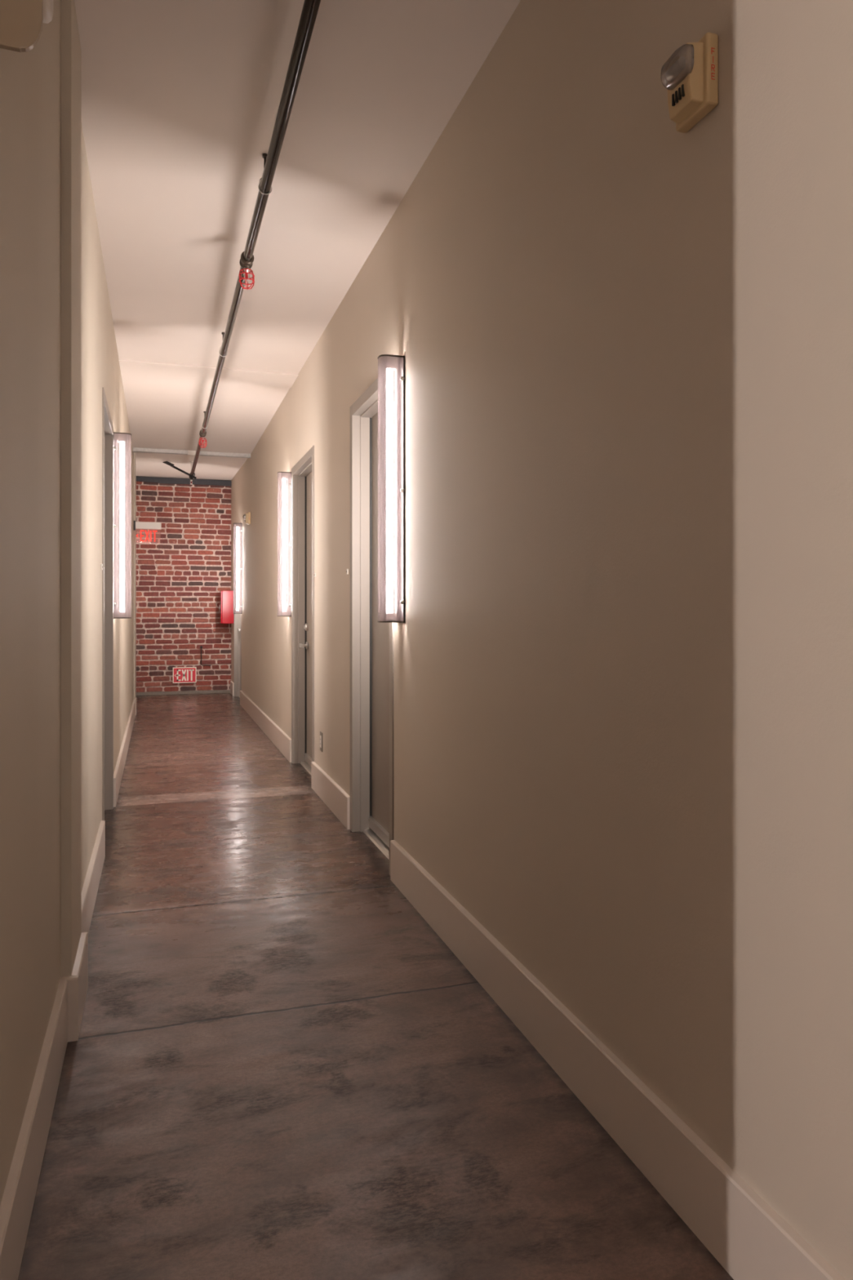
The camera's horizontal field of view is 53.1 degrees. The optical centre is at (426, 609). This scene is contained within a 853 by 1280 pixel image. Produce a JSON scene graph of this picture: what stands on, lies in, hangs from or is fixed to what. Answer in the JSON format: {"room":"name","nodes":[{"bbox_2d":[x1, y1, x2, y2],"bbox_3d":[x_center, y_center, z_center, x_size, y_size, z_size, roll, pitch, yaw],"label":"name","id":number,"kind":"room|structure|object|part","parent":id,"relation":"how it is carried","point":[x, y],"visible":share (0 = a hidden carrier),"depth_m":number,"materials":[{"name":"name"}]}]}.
{"room":"apartment building corridor","nodes":[
{"label":"apartment building corridor","id":0,"kind":"room"},
{"bbox_2d":[0,0,136,1204],"bbox_3d":[-2.289,-0.328,6.146,0.240,2.936,11.300,0,0,-17],"label":"wall","id":1,"kind":"structure","parent":0,"point":[59,350],"depth_m":1.96,"materials":[{"name":"paint"}]},
{"bbox_2d":[0,0,53,52],"bbox_3d":[-0.669,-0.993,1.431,0.074,0.188,0.132,0,0,-17],"label":"emergency light","id":2,"kind":"object","parent":1,"relation":"attached to","point":[21,21],"visible":1,"depth_m":1.37,"materials":[{"name":"beige plastic"}]},
{"bbox_2d":[0,820,105,1279],"bbox_3d":[-0.982,1.056,2.364,0.050,0.167,3.300,0,0,-17],"label":"baseboard","id":3,"kind":"structure","parent":1,"relation":"attached to","point":[17,1202],"depth_m":1.76,"materials":[{"name":"paint"}]},
{"bbox_2d":[66,975,78,1041],"bbox_3d":[-0.945,1.057,2.257,0.044,0.166,0.018,0,0,-17],"label":"baseboard","id":4,"kind":"structure","parent":1,"relation":"attached to","point":[73,980],"depth_m":2.25,"materials":[{"name":"paint"}]},
{"bbox_2d":[80,932,88,987],"bbox_3d":[-1.044,1.057,2.563,0.050,0.166,0.012,0,0,-17],"label":"baseboard","id":5,"kind":"structure","parent":1,"relation":"attached to","point":[82,932],"depth_m":2.57,"materials":[{"name":"paint"}]},
{"bbox_2d":[102,386,113,820],"bbox_3d":[-1.765,0.046,4.440,0.211,2.188,0.930,0,0,-17],"label":"door","id":6,"kind":"structure","parent":1,"relation":"in","point":[107,424],"depth_m":4.85,"materials":[{"name":"paint"}]},
{"bbox_2d":[113,431,131,618],"bbox_3d":[-1.779,-0.485,4.989,0.102,1.080,0.115,0,0,-17],"label":"wall sconce","id":7,"kind":"object","parent":1,"relation":"attached to","point":[122,441],"visible":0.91,"depth_m":4.94,"materials":[{"name":"grey metal"}]},
{"bbox_2d":[113,699,135,807],"bbox_3d":[-2.475,1.056,7.060,0.018,0.167,4.485,0,0,-17],"label":"baseboard","id":8,"kind":"structure","parent":1,"relation":"attached to","point":[118,771],"depth_m":5.95,"materials":[{"name":"paint"}]},
{"bbox_2d":[133,520,160,543],"bbox_3d":[-2.993,-0.828,9.149,0.283,0.235,0.050,0,0,-17],"label":"exit sign","id":9,"kind":"object","parent":1,"relation":"attached to","point":[136,525],"visible":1,"depth_m":9.13,"materials":[{"name":"white plastic"}]},
{"bbox_2d":[136,475,231,692],"bbox_3d":[-3.295,-0.313,11.598,1.280,2.906,0.256,0,0,-17],"label":"wall","id":10,"kind":"structure","parent":0,"point":[180,577],"depth_m":11.47,"materials":[{"name":"brick"}]},
{"bbox_2d":[136,476,231,486],"bbox_3d":[-3.255,-1.718,11.472,1.232,0.075,0.040,0,0,-17],"label":"beam","id":11,"kind":"structure","parent":10,"relation":"attached to","point":[149,479],"depth_m":11.45,"materials":[{"name":"grey metal"}]},
{"bbox_2d":[173,666,196,683],"bbox_3d":[-3.251,0.884,11.467,0.306,0.212,0.016,0,0,-17],"label":"exit sign","id":12,"kind":"object","parent":10,"relation":"attached to","point":[180,674],"visible":1,"depth_m":11.46,"materials":[{"name":"red plastic"}]},
{"bbox_2d":[200,645,210,666],"bbox_3d":[-2.991,0.629,11.554,0.146,0.273,0.042,0,0,-17],"label":"rod","id":13,"kind":"object","parent":10,"relation":"attached to","point":[201,646],"visible":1,"depth_m":11.52,"materials":[{"name":"black metal"}]},
{"bbox_2d":[74,0,520,479],"bbox_3d":[-1.994,-1.801,4.509,4.100,0.250,15.000,0,0,-17],"label":"ceiling","id":14,"kind":"structure","parent":0,"point":[180,100],"depth_m":3.23,"materials":[{"name":"paint"}]},
{"bbox_2d":[162,461,196,479],"bbox_3d":[-2.851,-1.605,9.855,0.380,0.191,0.064,0,0,-17],"label":"brace","id":15,"kind":"object","parent":14,"relation":"attached to","point":[167,463],"visible":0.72,"depth_m":9.86,"materials":[{"name":"black metal"}]},
{"bbox_2d":[133,447,250,457],"bbox_3d":[-2.473,-1.651,9.031,1.204,0.050,0.046,0,0,-17],"label":"channel","id":16,"kind":"object","parent":14,"relation":"attached to","point":[135,449],"visible":0.88,"depth_m":9.00,"materials":[{"name":"metal"}]},
{"bbox_3d":[-2.480,-1.651,9.008,0.080,0.050,0.006,0,0,-17],"label":"connector plate","id":17,"kind":"part","parent":16,"relation":"part of","materials":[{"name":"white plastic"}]},
{"bbox_2d":[118,359,297,387],"bbox_3d":[-1.541,-1.671,6.067,1.204,0.014,0.360,0,0,-17],"label":"beam","id":18,"kind":"structure","parent":14,"relation":"attached to","point":[127,367],"depth_m":6.04,"materials":[{"name":"paint"}]},
{"bbox_2d":[218,332,227,356],"bbox_3d":[-1.231,-1.603,5.169,0.050,0.147,0.020,0,0,-17],"label":"hanger","id":19,"kind":"object","parent":14,"relation":"hanging from","point":[222,333],"visible":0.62,"depth_m":5.16,"materials":[{"name":"metal"}]},
{"bbox_2d":[257,153,271,195],"bbox_3d":[-0.595,-1.603,3.146,0.050,0.147,0.020,0,0,-17],"label":"hanger","id":20,"kind":"object","parent":14,"relation":"hanging from","point":[264,155],"visible":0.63,"depth_m":3.14,"materials":[{"name":"metal"}]},
{"bbox_2d":[188,0,320,479],"bbox_3d":[-0.835,-1.552,3.902,0.062,0.063,12.845,0,0,-17],"label":"pipe","id":21,"kind":"object","parent":20,"relation":"hanging from","point":[310,7],"visible":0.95,"depth_m":2.95,"materials":[{"name":"black metal"}]},
{"bbox_2d":[198,436,206,448],"bbox_3d":[-1.975,-1.473,7.535,0.070,0.094,0.071,0,0,-17],"label":"sprinkler","id":22,"kind":"object","parent":21,"relation":"attached to","point":[202,438],"visible":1,"depth_m":7.52,"materials":[{"name":"metal"}]},
{"bbox_2d":[238,266,254,289],"bbox_3d":[-0.801,-1.473,3.800,0.070,0.094,0.071,0,0,-17],"label":"sprinkler","id":23,"kind":"object","parent":21,"relation":"attached to","point":[246,269],"visible":1,"depth_m":3.79,"materials":[{"name":"metal"}]},
{"bbox_3d":[-0.595,-1.635,3.146,0.020,0.082,0.020,0,0,-17],"label":"threaded rod","id":24,"kind":"part","parent":20,"relation":"part of","materials":[{"name":"metal"}]},
{"bbox_2d":[17,693,733,1279],"bbox_3d":[-1.994,1.190,4.509,4.100,0.100,15.000,0,0,-17],"label":"floor","id":25,"kind":"structure","parent":0,"point":[277,1068],"depth_m":2.04,"materials":[{"name":"concrete"}]},
{"bbox_2d":[136,689,230,695],"bbox_3d":[-3.251,1.119,11.460,1.232,0.042,0.055,0,0,-17],"label":"baseboard","id":26,"kind":"structure","parent":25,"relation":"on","point":[212,691],"depth_m":11.43,"materials":[{"name":"grey wood"}]},
{"bbox_2d":[231,0,852,1279],"bbox_3d":[-0.432,-0.328,4.896,0.208,2.936,14.800,0,0,-17],"label":"wall","id":27,"kind":"structure","parent":0,"point":[623,649],"depth_m":1.80,"materials":[{"name":"paint"}]},
{"bbox_2d":[219,590,233,623],"bbox_3d":[-2.660,-0.030,11.345,0.172,0.436,0.240,0,0,-17],"label":"fire extinguisher cabinet","id":28,"kind":"object","parent":27,"relation":"attached to","point":[226,597],"visible":0.98,"depth_m":11.23,"materials":[{"name":"red metal"}]},
{"bbox_3d":[-2.729,-0.030,11.323,0.014,0.428,0.236,0,0,-17],"label":"cabinet door","id":29,"kind":"part","parent":28,"relation":"part of","materials":[{"name":"red paint"}]},
{"bbox_2d":[230,680,233,696],"bbox_3d":[-2.601,1.056,11.415,0.018,0.167,0.420,0,0,-17],"label":"baseboard","id":30,"kind":"structure","parent":27,"relation":"attached to","point":[231,682],"depth_m":11.41,"materials":[{"name":"paint"}]},
{"bbox_2d":[233,522,241,697],"bbox_3d":[-2.282,0.046,10.761,0.211,2.188,1.000,0,0,-17],"label":"door","id":31,"kind":"structure","parent":27,"relation":"in","point":[237,617],"depth_m":11.16,"materials":[{"name":"paint"}]},
{"bbox_2d":[233,523,242,613],"bbox_3d":[-2.251,-0.485,10.160,0.102,1.080,0.115,0,0,-17],"label":"wall sconce","id":32,"kind":"object","parent":27,"relation":"attached to","point":[237,527],"visible":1,"depth_m":10.12,"materials":[{"name":"grey metal"}]},
{"bbox_2d":[242,511,250,524],"bbox_3d":[-1.952,-0.986,9.250,0.079,0.128,0.101,0,0,-17],"label":"fire alarm strobe","id":33,"kind":"object","parent":27,"relation":"attached to","point":[247,516],"visible":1,"depth_m":9.22,"materials":[{"name":"beige plastic"}]},
{"bbox_3d":[-1.927,-0.986,9.258,0.026,0.128,0.100,0,0,-17],"label":"mounting plate","id":34,"kind":"part","parent":33,"relation":"part of","materials":[{"name":"beige plastic"}]},
{"bbox_2d":[240,690,291,762],"bbox_3d":[-1.621,1.056,8.298,0.018,0.167,4.075,0,0,-17],"label":"baseboard","id":35,"kind":"structure","parent":27,"relation":"attached to","point":[276,735],"depth_m":7.54,"materials":[{"name":"paint"}]},
{"bbox_2d":[277,471,291,616],"bbox_3d":[-1.068,-0.485,6.400,0.102,1.080,0.115,0,0,-17],"label":"wall sconce","id":36,"kind":"object","parent":27,"relation":"attached to","point":[284,478],"visible":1,"depth_m":6.36,"materials":[{"name":"grey metal"}]},
{"bbox_2d":[291,445,314,774],"bbox_3d":[-0.764,0.046,5.936,0.211,2.188,0.943,0,0,-17],"label":"door","id":37,"kind":"structure","parent":27,"relation":"in","point":[303,472],"depth_m":6.31,"materials":[{"name":"paint"}]},
{"bbox_3d":[-0.890,0.265,6.220,0.061,0.054,0.132,0,0,-17],"label":"lever handle","id":38,"kind":"part","parent":37,"relation":"part of","materials":[{"name":"metal"}]},
{"bbox_2d":[320,731,322,751],"bbox_3d":[-0.644,0.807,5.207,0.008,0.116,0.072,0,0,-17],"label":"wall outlet","id":39,"kind":"object","parent":27,"relation":"attached to","point":[321,732],"visible":1,"depth_m":5.19,"materials":[{"name":"white plastic"}]},
{"bbox_2d":[311,761,350,829],"bbox_3d":[-0.564,1.056,4.938,0.018,0.167,1.090,0,0,-17],"label":"baseboard","id":40,"kind":"structure","parent":27,"relation":"attached to","point":[338,801],"depth_m":4.81,"materials":[{"name":"paint"}]},
{"bbox_2d":[350,377,393,875],"bbox_3d":[-0.170,0.046,4.047,0.211,2.188,0.843,0,0,-17],"label":"door","id":41,"kind":"structure","parent":27,"relation":"in","point":[371,642],"depth_m":4.37,"materials":[{"name":"paint"}]},
{"bbox_2d":[377,354,404,622],"bbox_3d":[-0.149,-0.485,3.478,0.102,1.080,0.115,0,0,-17],"label":"wall sconce","id":42,"kind":"object","parent":27,"relation":"attached to","point":[391,368],"visible":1,"depth_m":3.43,"materials":[{"name":"grey metal"}]},
{"bbox_2d":[390,840,845,1279],"bbox_3d":[0.747,1.056,0.768,0.018,0.167,5.938,0,0,-17],"label":"baseboard","id":43,"kind":"structure","parent":27,"relation":"attached to","point":[749,1239],"depth_m":1.76,"materials":[{"name":"paint"}]},
{"bbox_2d":[661,32,718,133],"bbox_3d":[0.469,-0.960,1.552,0.079,0.128,0.101,0,0,-17],"label":"fire alarm strobe","id":44,"kind":"object","parent":27,"relation":"attached to","point":[690,76],"visible":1,"depth_m":1.52,"materials":[{"name":"beige plastic"}]}
]}

